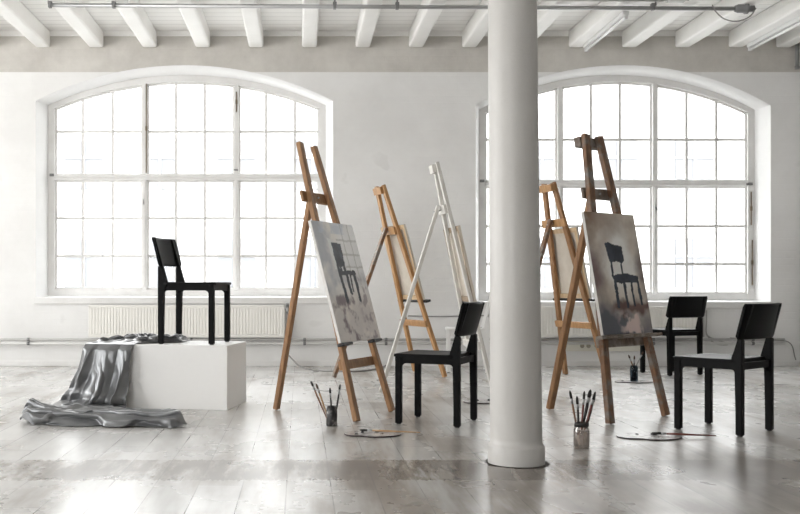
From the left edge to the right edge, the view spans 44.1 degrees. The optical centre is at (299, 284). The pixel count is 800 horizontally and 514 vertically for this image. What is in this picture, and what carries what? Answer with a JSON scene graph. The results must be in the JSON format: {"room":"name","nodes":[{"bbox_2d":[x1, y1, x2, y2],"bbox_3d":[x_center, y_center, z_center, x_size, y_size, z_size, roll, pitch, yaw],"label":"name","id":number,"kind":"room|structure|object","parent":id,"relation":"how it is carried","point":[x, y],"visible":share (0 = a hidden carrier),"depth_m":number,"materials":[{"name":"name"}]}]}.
{"room":"art studio","nodes":[
{"label":"art studio","id":0,"kind":"room"},
{"bbox_2d":[0,0,780,30],"bbox_3d":[-0.520,-2.925,3.450,12.760,0.200,15.500,0,0,0],"label":"ceiling","id":1,"kind":"structure","parent":0,"point":[108,19],"depth_m":10.31,"materials":[{"name":"white paint"}]},
{"bbox_2d":[0,0,49,46],"bbox_3d":[-2.855,-2.731,3.450,0.165,0.188,14.898,0,0,0],"label":"ceiling beam","id":2,"kind":"structure","parent":1,"relation":"attached to","point":[14,12],"depth_m":10.01,"materials":[{"name":"paint"}]},
{"bbox_2d":[49,0,102,46],"bbox_3d":[-2.263,-2.731,3.450,0.165,0.188,14.898,0,0,0],"label":"ceiling beam","id":3,"kind":"structure","parent":1,"relation":"attached to","point":[80,20],"depth_m":10.01,"materials":[{"name":"paint"}]},
{"bbox_2d":[112,0,156,46],"bbox_3d":[-1.671,-2.731,3.450,0.165,0.188,14.898,0,0,0],"label":"ceiling beam","id":4,"kind":"structure","parent":1,"relation":"attached to","point":[137,19],"depth_m":10.02,"materials":[{"name":"paint"}]},
{"bbox_2d":[176,0,209,46],"bbox_3d":[-1.079,-2.731,3.450,0.165,0.188,14.898,0,0,0],"label":"ceiling beam","id":5,"kind":"structure","parent":1,"relation":"attached to","point":[194,18],"depth_m":9.99,"materials":[{"name":"paint"}]},
{"bbox_2d":[239,0,263,46],"bbox_3d":[-0.487,-2.731,3.450,0.165,0.188,14.898,0,0,0],"label":"ceiling beam","id":6,"kind":"structure","parent":1,"relation":"attached to","point":[252,19],"depth_m":9.96,"materials":[{"name":"paint"}]},
{"bbox_2d":[302,0,319,46],"bbox_3d":[0.105,-2.731,3.450,0.165,0.188,14.898,0,0,0],"label":"ceiling beam","id":7,"kind":"structure","parent":1,"relation":"attached to","point":[310,17],"depth_m":9.94,"materials":[{"name":"paint"}]},
{"bbox_2d":[355,0,382,46],"bbox_3d":[0.697,-2.731,3.450,0.165,0.188,14.898,0,0,0],"label":"ceiling beam","id":8,"kind":"structure","parent":1,"relation":"attached to","point":[368,18],"depth_m":9.96,"materials":[{"name":"paint"}]},
{"bbox_2d":[47,0,754,13],"bbox_3d":[0.963,-2.685,9.183,6.616,0.270,0.101,0,0,-1],"label":"conduit","id":9,"kind":"object","parent":1,"relation":"attached to","point":[740,8],"visible":0.9,"depth_m":9.15,"materials":[{"name":"silver metal"}]},
{"bbox_2d":[712,5,755,21],"bbox_3d":[4.075,-2.550,9.200,0.420,0.164,0.012,0,0,0],"label":"cable","id":10,"kind":"object","parent":9,"relation":"hanging from","point":[712,5],"visible":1,"depth_m":9.20,"materials":[{"name":"grey plastic"}]},
{"bbox_2d":[409,0,446,46],"bbox_3d":[1.289,-2.731,3.450,0.165,0.188,14.898,0,0,0],"label":"ceiling beam","id":11,"kind":"structure","parent":1,"relation":"attached to","point":[425,20],"depth_m":9.98,"materials":[{"name":"paint"}]},
{"bbox_2d":[462,0,487,46],"bbox_3d":[1.881,-2.731,3.450,0.165,0.188,14.898,0,0,0],"label":"ceiling beam","id":12,"kind":"structure","parent":1,"relation":"attached to","point":[476,28],"depth_m":10.22,"materials":[{"name":"paint"}]},
{"bbox_2d":[537,1,572,37],"bbox_3d":[2.473,-2.731,3.450,0.165,0.188,14.898,0,0,0],"label":"ceiling beam","id":13,"kind":"structure","parent":1,"relation":"attached to","point":[545,18],"depth_m":9.66,"materials":[{"name":"paint"}]},
{"bbox_2d":[569,1,634,46],"bbox_3d":[3.065,-2.731,3.450,0.165,0.188,14.898,0,0,0],"label":"ceiling beam","id":14,"kind":"structure","parent":1,"relation":"attached to","point":[594,21],"depth_m":10.06,"materials":[{"name":"paint"}]},
{"bbox_2d":[583,11,628,51],"bbox_3d":[3.135,-2.596,10.085,0.060,0.078,1.330,0,0,0],"label":"tube light","id":15,"kind":"object","parent":14,"relation":"attached to","point":[622,16],"visible":1,"depth_m":9.97,"materials":[{"name":"white plastic"}]},
{"bbox_2d":[622,0,701,46],"bbox_3d":[3.657,-2.731,3.450,0.165,0.188,14.898,0,0,0],"label":"ceiling beam","id":16,"kind":"structure","parent":1,"relation":"attached to","point":[647,25],"depth_m":10.08,"materials":[{"name":"paint"}]},
{"bbox_2d":[664,0,688,2],"bbox_3d":[3.460,-2.630,9.020,0.240,0.045,0.080,0,0,0],"label":"junction box","id":17,"kind":"object","parent":16,"relation":"attached to","point":[666,1],"visible":1,"depth_m":9.01,"materials":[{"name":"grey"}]},
{"bbox_2d":[537,0,663,1],"bbox_3d":[2.675,-2.620,9.010,1.350,0.024,0.024,0,0,-1],"label":"conduit","id":18,"kind":"object","parent":17,"relation":"attached to","point":[537,0],"visible":0.75,"depth_m":9.00,"materials":[{"name":"grey metal"}]},
{"bbox_2d":[675,0,764,46],"bbox_3d":[4.249,-2.731,3.450,0.165,0.188,14.898,0,0,0],"label":"ceiling beam","id":19,"kind":"structure","parent":1,"relation":"attached to","point":[708,22],"depth_m":10.11,"materials":[{"name":"paint"}]},
{"bbox_2d":[729,0,799,46],"bbox_3d":[4.841,-2.731,3.450,0.165,0.188,14.898,0,0,0],"label":"ceiling beam","id":20,"kind":"structure","parent":1,"relation":"attached to","point":[782,12],"depth_m":10.08,"materials":[{"name":"paint"}]},
{"bbox_2d":[747,16,799,50],"bbox_3d":[4.915,-2.596,10.010,0.060,0.078,1.420,0,0,0],"label":"tube light","id":21,"kind":"object","parent":20,"relation":"attached to","point":[795,22],"visible":1,"depth_m":10.11,"materials":[{"name":"white plastic"}]},
{"bbox_2d":[776,25,799,46],"bbox_3d":[5.370,-2.731,3.450,0.165,0.188,14.898,0,0,0],"label":"ceiling beam","id":22,"kind":"structure","parent":1,"relation":"attached to","point":[791,37],"depth_m":10.65,"materials":[{"name":"paint"}]},
{"bbox_2d":[794,43,799,68],"bbox_3d":[5.500,-2.607,10.840,0.054,0.434,0.053,0,0,0],"label":"pipe stub","id":23,"kind":"object","parent":1,"relation":"attached to","point":[796,66],"visible":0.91,"depth_m":10.82,"materials":[{"name":"grey metal"}]},
{"bbox_2d":[0,36,799,360],"bbox_3d":[-0.520,-0.963,11.150,12.760,3.725,0.500,0,0,0],"label":"wall","id":24,"kind":"structure","parent":0,"point":[395,110],"depth_m":10.90,"materials":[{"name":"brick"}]},
{"bbox_2d":[34,297,327,303],"bbox_3d":[-1.284,0.173,10.995,3.343,0.074,0.250,0,0,0],"label":"trim","id":25,"kind":"structure","parent":24,"relation":"attached to","point":[37,300],"depth_m":10.87,"materials":[{"name":"white paint"}]},
{"bbox_2d":[48,75,325,295],"bbox_3d":[-1.284,-1.129,11.150,3.153,2.508,0.161,0,0,0],"label":"window","id":26,"kind":"structure","parent":24,"relation":"in","point":[145,177],"depth_m":11.15,"materials":[{"name":"white paint"}]},
{"bbox_2d":[89,303,288,337],"bbox_3d":[-1.224,0.389,10.834,2.203,0.378,0.128,0,0,0],"label":"radiator","id":27,"kind":"object","parent":24,"relation":"attached to","point":[104,320],"visible":0.88,"depth_m":10.77,"materials":[{"name":"white metal"}]},
{"bbox_2d":[0,31,728,35],"bbox_3d":[-0.520,-2.795,10.888,12.140,0.058,0.024,0,0,0],"label":"trim","id":28,"kind":"structure","parent":24,"relation":"attached to","point":[2,33],"depth_m":10.88,"materials":[{"name":"paint"}]},
{"bbox_2d":[0,342,784,344],"bbox_3d":[-0.615,0.645,10.848,11.930,0.040,0.097,0,0,0],"label":"pipe","id":29,"kind":"object","parent":24,"relation":"attached to","point":[1,343],"visible":0.57,"depth_m":10.81,"materials":[{"name":"white metal"}]},
{"bbox_2d":[0,338,784,340],"bbox_3d":[-0.615,0.602,10.848,11.930,0.040,0.097,0,0,0],"label":"pipe","id":30,"kind":"object","parent":24,"relation":"attached to","point":[1,339],"visible":0.73,"depth_m":10.81,"materials":[{"name":"grey metal"}]},
{"bbox_2d":[0,361,799,365],"bbox_3d":[-0.520,0.872,10.892,12.140,0.056,0.016,0,0,0],"label":"baseboard","id":31,"kind":"structure","parent":24,"relation":"attached to","point":[2,363],"depth_m":10.88,"materials":[{"name":"white paint"}]},
{"bbox_2d":[408,315,483,316],"bbox_3d":[1.850,0.345,10.888,1.300,0.024,0.014,0,0,0],"label":"cable","id":32,"kind":"object","parent":24,"relation":"attached to","point":[408,315],"visible":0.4,"depth_m":10.88,"materials":[{"name":"grey plastic"}]},
{"bbox_2d":[566,341,639,350],"bbox_3d":[3.380,0.675,10.875,0.860,0.120,0.048,0,0,0],"label":"socket trunking","id":33,"kind":"object","parent":24,"relation":"attached to","point":[568,347],"visible":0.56,"depth_m":10.86,"materials":[{"name":"beige plastic"}]},
{"bbox_2d":[479,75,754,299],"bbox_3d":[3.595,-1.104,11.150,3.130,2.558,0.161,0,0,0],"label":"window","id":34,"kind":"structure","parent":24,"relation":"in","point":[748,182],"depth_m":11.13,"materials":[{"name":"white paint"}]},
{"bbox_2d":[541,306,703,336],"bbox_3d":[3.534,0.395,10.834,1.868,0.360,0.128,0,0,0],"label":"radiator","id":35,"kind":"object","parent":24,"relation":"attached to","point":[659,319],"visible":0.27,"depth_m":10.77,"materials":[{"name":"white metal"}]},
{"bbox_2d":[484,302,773,307],"bbox_3d":[3.595,0.223,10.995,3.320,0.074,0.250,0,0,0],"label":"trim","id":36,"kind":"structure","parent":24,"relation":"attached to","point":[709,304],"depth_m":10.87,"materials":[{"name":"white paint"}]},
{"bbox_2d":[705,310,726,345],"bbox_3d":[4.609,0.475,10.838,0.243,0.390,0.022,0,0,6],"label":"hose","id":37,"kind":"object","parent":24,"relation":"attached to","point":[706,310],"visible":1,"depth_m":10.84,"materials":[{"name":"grey"}]},
{"bbox_2d":[0,366,799,513],"bbox_3d":[-0.520,1.000,3.450,12.760,0.200,15.500,0,0,0],"label":"floor","id":38,"kind":"structure","parent":0,"point":[249,457],"depth_m":5.14,"materials":[{"name":"grey wood"}]},
{"bbox_2d":[20,333,190,427],"bbox_3d":[-1.294,0.633,6.878,1.162,0.528,1.498,0,0,0],"label":"cloth","id":39,"kind":"object","parent":38,"relation":"on","point":[97,392],"visible":0.99,"depth_m":7.06,"materials":[{"name":"grey fabric"}]},
{"bbox_2d":[126,341,245,409],"bbox_3d":[-0.994,0.667,7.407,1.070,0.465,0.560,0,0,11],"label":"plinth","id":40,"kind":"object","parent":38,"relation":"on","point":[194,375],"visible":0.63,"depth_m":7.11,"materials":[{"name":"paint"}]},
{"bbox_2d":[152,237,230,344],"bbox_3d":[-0.818,0.040,7.366,0.512,0.791,0.472,0,0,13],"label":"dining chair","id":41,"kind":"object","parent":40,"relation":"on","point":[166,250],"visible":0.97,"depth_m":7.22,"materials":[{"name":"black wood"}]},
{"bbox_2d":[326,406,336,425],"bbox_3d":[0.203,0.838,6.270,0.072,0.125,0.072,0,0,0],"label":"paint jar","id":42,"kind":"object","parent":38,"relation":"on","point":[331,412],"visible":1,"depth_m":6.24,"materials":[{"name":"metal"}]},
{"bbox_2d":[310,381,325,416],"bbox_3d":[0.128,0.750,6.258,0.125,0.278,0.015,0,0,-8],"label":"paintbrush","id":43,"kind":"object","parent":42,"relation":"in","point":[312,385],"visible":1,"depth_m":6.25,"materials":[{"name":"brown wood"}]},
{"bbox_2d":[316,384,325,412],"bbox_3d":[0.148,0.760,6.285,0.096,0.258,0.015,0,0,0],"label":"paintbrush","id":44,"kind":"object","parent":42,"relation":"in","point":[317,387],"visible":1,"depth_m":6.28,"materials":[{"name":"brown wood"}]},
{"bbox_2d":[329,388,331,406],"bbox_3d":[0.197,0.772,6.257,0.024,0.233,0.014,0,0,-22],"label":"paintbrush","id":45,"kind":"object","parent":42,"relation":"in","point":[329,388],"visible":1,"depth_m":6.25,"materials":[{"name":"black"}]},
{"bbox_2d":[336,384,340,407],"bbox_3d":[0.240,0.762,6.279,0.045,0.254,0.015,0,0,0],"label":"paintbrush","id":46,"kind":"object","parent":42,"relation":"in","point":[339,389],"visible":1,"depth_m":6.27,"materials":[{"name":"black wood"}]},
{"bbox_2d":[273,141,394,421],"bbox_3d":[0.171,-0.050,6.872,0.805,1.901,0.654,0,0,28],"label":"easel","id":47,"kind":"object","parent":38,"relation":"on","point":[308,196],"visible":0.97,"depth_m":6.94,"materials":[{"name":"brown wood"}]},
{"bbox_2d":[308,220,380,342],"bbox_3d":[0.316,-0.025,6.801,0.248,0.820,0.654,0,0,28],"label":"canvas","id":48,"kind":"object","parent":47,"relation":"on","point":[335,245],"visible":1,"depth_m":6.75,"materials":[{"name":"fabric"}]},
{"bbox_2d":[289,355,385,371],"bbox_3d":[0.416,0.837,10.487,1.084,0.126,0.750,0,0,0],"label":"cable","id":49,"kind":"object","parent":38,"relation":"on","point":[289,355],"visible":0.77,"depth_m":10.26,"materials":[{"name":"grey plastic"}]},
{"bbox_2d":[344,431,400,437],"bbox_3d":[0.437,0.891,5.891,0.344,0.018,0.249,0,0,0],"label":"palette","id":50,"kind":"object","parent":38,"relation":"on","point":[369,434],"visible":0.94,"depth_m":5.84,"materials":[{"name":"grey"}]},
{"bbox_2d":[360,429,420,432],"bbox_3d":[0.541,0.879,5.906,0.370,0.015,0.015,0,0,12],"label":"paintbrush","id":51,"kind":"object","parent":50,"relation":"on","point":[360,429],"visible":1,"depth_m":5.91,"materials":[{"name":"brown"}]},
{"bbox_2d":[332,184,446,377],"bbox_3d":[0.815,-0.042,9.678,1.062,1.885,0.716,0,0,-19],"label":"easel","id":52,"kind":"object","parent":38,"relation":"on","point":[387,231],"visible":0.83,"depth_m":9.61,"materials":[{"name":"orange wood"}]},
{"bbox_2d":[381,224,424,299],"bbox_3d":[1.020,-0.221,9.765,0.233,0.736,0.550,0,0,-19],"label":"canvas","id":53,"kind":"object","parent":52,"relation":"on","point":[405,282],"visible":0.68,"depth_m":9.78,"materials":[{"name":"fabric"}]},
{"bbox_2d":[403,299,430,302],"bbox_3d":[1.136,0.156,9.790,0.052,0.033,0.656,0,0,-19],"label":"shelf","id":54,"kind":"object","parent":52,"relation":"attached to","point":[404,300],"depth_m":9.54,"materials":[{"name":"black metal"}]},
{"bbox_2d":[379,162,489,392],"bbox_3d":[1.112,-0.063,8.208,0.911,1.923,0.663,0,0,-3],"label":"easel","id":55,"kind":"object","parent":38,"relation":"on","point":[435,169],"visible":0.84,"depth_m":8.17,"materials":[{"name":"white wood"}]},
{"bbox_2d":[443,225,476,301],"bbox_3d":[1.345,-0.174,8.272,0.158,0.630,0.573,0,0,-3],"label":"canvas","id":56,"kind":"object","parent":55,"relation":"on","point":[463,292],"visible":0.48,"depth_m":8.26,"materials":[{"name":"fabric"}]},
{"bbox_2d":[394,301,484,427],"bbox_3d":[0.924,0.505,6.429,0.512,0.791,0.472,0,0,26],"label":"dining chair","id":57,"kind":"object","parent":38,"relation":"on","point":[470,313],"visible":1,"depth_m":6.33,"materials":[{"name":"black wood"}]},
{"bbox_2d":[445,298,488,372],"bbox_3d":[1.768,0.505,10.196,0.512,0.791,0.472,0,0,8],"label":"dining chair","id":58,"kind":"object","parent":38,"relation":"on","point":[484,328],"visible":0.52,"depth_m":10.02,"materials":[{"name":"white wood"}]},
{"bbox_2d":[463,399,489,403],"bbox_3d":[1.420,0.889,7.521,0.340,0.022,0.279,0,0,-17],"label":"palette","id":59,"kind":"object","parent":38,"relation":"on","point":[479,401],"visible":0.4,"depth_m":7.50,"materials":[{"name":"grey"}]},
{"bbox_2d":[488,0,544,467],"bbox_3d":[1.092,-0.960,4.965,0.291,3.720,0.284,0,0,0],"label":"column","id":60,"kind":"structure","parent":38,"relation":"on","point":[516,440],"depth_m":4.86,"materials":[{"name":"paint"}]},
{"bbox_2d":[485,459,549,468],"bbox_3d":[1.099,0.898,4.960,0.318,0.001,0.324,0,0,0],"label":"trim","id":61,"kind":"structure","parent":38,"relation":"on","point":[486,460],"depth_m":4.88,"materials":[{"name":"grey metal"}]},
{"bbox_2d":[539,182,599,374],"bbox_3d":[2.374,-0.041,9.397,0.899,1.883,0.744,0,0,-19],"label":"easel","id":62,"kind":"object","parent":38,"relation":"on","point":[548,223],"visible":0.72,"depth_m":9.37,"materials":[{"name":"brown wood"}]},
{"bbox_2d":[547,227,591,298],"bbox_3d":[2.583,-0.207,9.453,0.172,0.673,0.520,0,0,-19],"label":"canvas","id":63,"kind":"object","parent":62,"relation":"on","point":[564,265],"visible":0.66,"depth_m":9.49,"materials":[{"name":"fabric"}]},
{"bbox_2d":[553,298,594,301],"bbox_3d":[2.660,0.140,9.496,0.052,0.031,0.668,0,0,-19],"label":"shelf","id":64,"kind":"object","parent":62,"relation":"attached to","point":[554,299],"depth_m":9.41,"materials":[{"name":"black metal"}]},
{"bbox_2d":[573,420,589,450],"bbox_3d":[1.540,0.821,5.360,0.088,0.158,0.088,0,0,0],"label":"paint jar","id":65,"kind":"object","parent":38,"relation":"on","point":[581,438],"visible":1,"depth_m":5.33,"materials":[{"name":"clear glass"}]},
{"bbox_2d":[569,390,577,428],"bbox_3d":[1.494,0.683,5.356,0.050,0.216,0.014,0,0,-17],"label":"paintbrush","id":66,"kind":"object","parent":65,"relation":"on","point":[570,393],"visible":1,"depth_m":5.35,"materials":[{"name":"brown"}]},
{"bbox_2d":[576,396,579,428],"bbox_3d":[1.523,0.699,5.374,0.021,0.182,0.015,0,0,-22],"label":"paintbrush","id":67,"kind":"object","parent":65,"relation":"in","point":[577,400],"visible":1,"depth_m":5.37,"materials":[{"name":"black"}]},
{"bbox_2d":[581,391,584,429],"bbox_3d":[1.544,0.684,5.345,0.026,0.212,0.014,0,0,-22],"label":"paintbrush","id":68,"kind":"object","parent":65,"relation":"in","point":[583,399],"visible":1,"depth_m":5.34,"materials":[{"name":"red"}]},
{"bbox_2d":[582,389,591,428],"bbox_3d":[1.571,0.681,5.373,0.054,0.219,0.021,0,0,16],"label":"paintbrush","id":69,"kind":"object","parent":65,"relation":"in","point":[590,391],"visible":0.97,"depth_m":5.37,"materials":[{"name":"black"}]},
{"bbox_2d":[584,392,595,429],"bbox_3d":[1.582,0.686,5.348,0.066,0.209,0.016,0,0,0],"label":"paintbrush","id":70,"kind":"object","parent":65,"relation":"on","point":[594,394],"visible":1,"depth_m":5.34,"materials":[{"name":"red"}]},
{"bbox_2d":[546,133,669,423],"bbox_3d":[2.032,-0.072,6.804,0.708,1.945,0.757,0,0,-38],"label":"easel","id":71,"kind":"object","parent":38,"relation":"on","point":[584,142],"visible":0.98,"depth_m":6.74,"materials":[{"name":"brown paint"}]},
{"bbox_2d":[581,211,652,335],"bbox_3d":[2.149,-0.080,6.632,0.573,0.820,0.176,0,0,-38],"label":"canvas","id":72,"kind":"object","parent":71,"relation":"on","point":[620,295],"visible":1,"depth_m":6.61,"materials":[{"name":"fabric"}]},
{"bbox_2d":[596,332,662,339],"bbox_3d":[2.215,0.342,6.573,0.702,0.030,0.052,0,0,-38],"label":"shelf","id":73,"kind":"object","parent":71,"relation":"attached to","point":[641,336],"depth_m":6.58,"materials":[{"name":"brown wood"}]},
{"bbox_2d":[615,380,652,383],"bbox_3d":[3.090,0.892,9.070,0.350,0.016,0.239,0,0,0],"label":"palette","id":74,"kind":"object","parent":38,"relation":"on","point":[617,381],"visible":0.94,"depth_m":9.05,"materials":[{"name":"grey"}]},
{"bbox_2d":[630,365,637,380],"bbox_3d":[3.095,0.818,9.080,0.070,0.145,0.070,0,0,0],"label":"paint jar","id":75,"kind":"object","parent":74,"relation":"on","point":[633,369],"visible":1,"depth_m":9.05,"materials":[{"name":"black glass"}]},
{"bbox_2d":[616,432,681,440],"bbox_3d":[2.062,0.888,5.790,0.380,0.024,0.269,0,0,0],"label":"palette","id":76,"kind":"object","parent":38,"relation":"on","point":[637,435],"visible":0.94,"depth_m":5.76,"materials":[{"name":"grey"}]},
{"bbox_2d":[653,432,715,435],"bbox_3d":[2.260,0.877,5.769,0.356,0.017,0.016,0,0,10],"label":"paintbrush","id":77,"kind":"object","parent":76,"relation":"on","point":[657,433],"visible":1,"depth_m":5.77,"materials":[{"name":"red"}]},
{"bbox_2d":[640,296,707,375],"bbox_3d":[3.770,0.505,9.904,0.472,0.791,0.512,0,0,-21],"label":"dining chair","id":78,"kind":"object","parent":38,"relation":"on","point":[678,306],"visible":0.9,"depth_m":9.71,"materials":[{"name":"black wood"}]},
{"bbox_2d":[673,303,781,436],"bbox_3d":[2.650,0.505,6.066,0.472,0.791,0.512,0,0,-40],"label":"dining chair","id":79,"kind":"object","parent":38,"relation":"on","point":[757,321],"visible":1,"depth_m":5.97,"materials":[{"name":"black wood"}]},
{"label":"outside","id":80,"kind":"structure","parent":0,"visible":0},
{"bbox_3d":[0.000,5.100,40.000,160.000,0.200,56.000,0,0,0],"label":"ground","id":81,"kind":"structure","parent":80,"visible":0},
{"bbox_2d":[58,85,742,291],"bbox_3d":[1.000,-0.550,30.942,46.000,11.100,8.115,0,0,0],"label":"window panes","id":82,"kind":"structure","parent":81,"relation":"on","point":[219,99],"depth_m":27.00,"materials":[{"name":"grey"}]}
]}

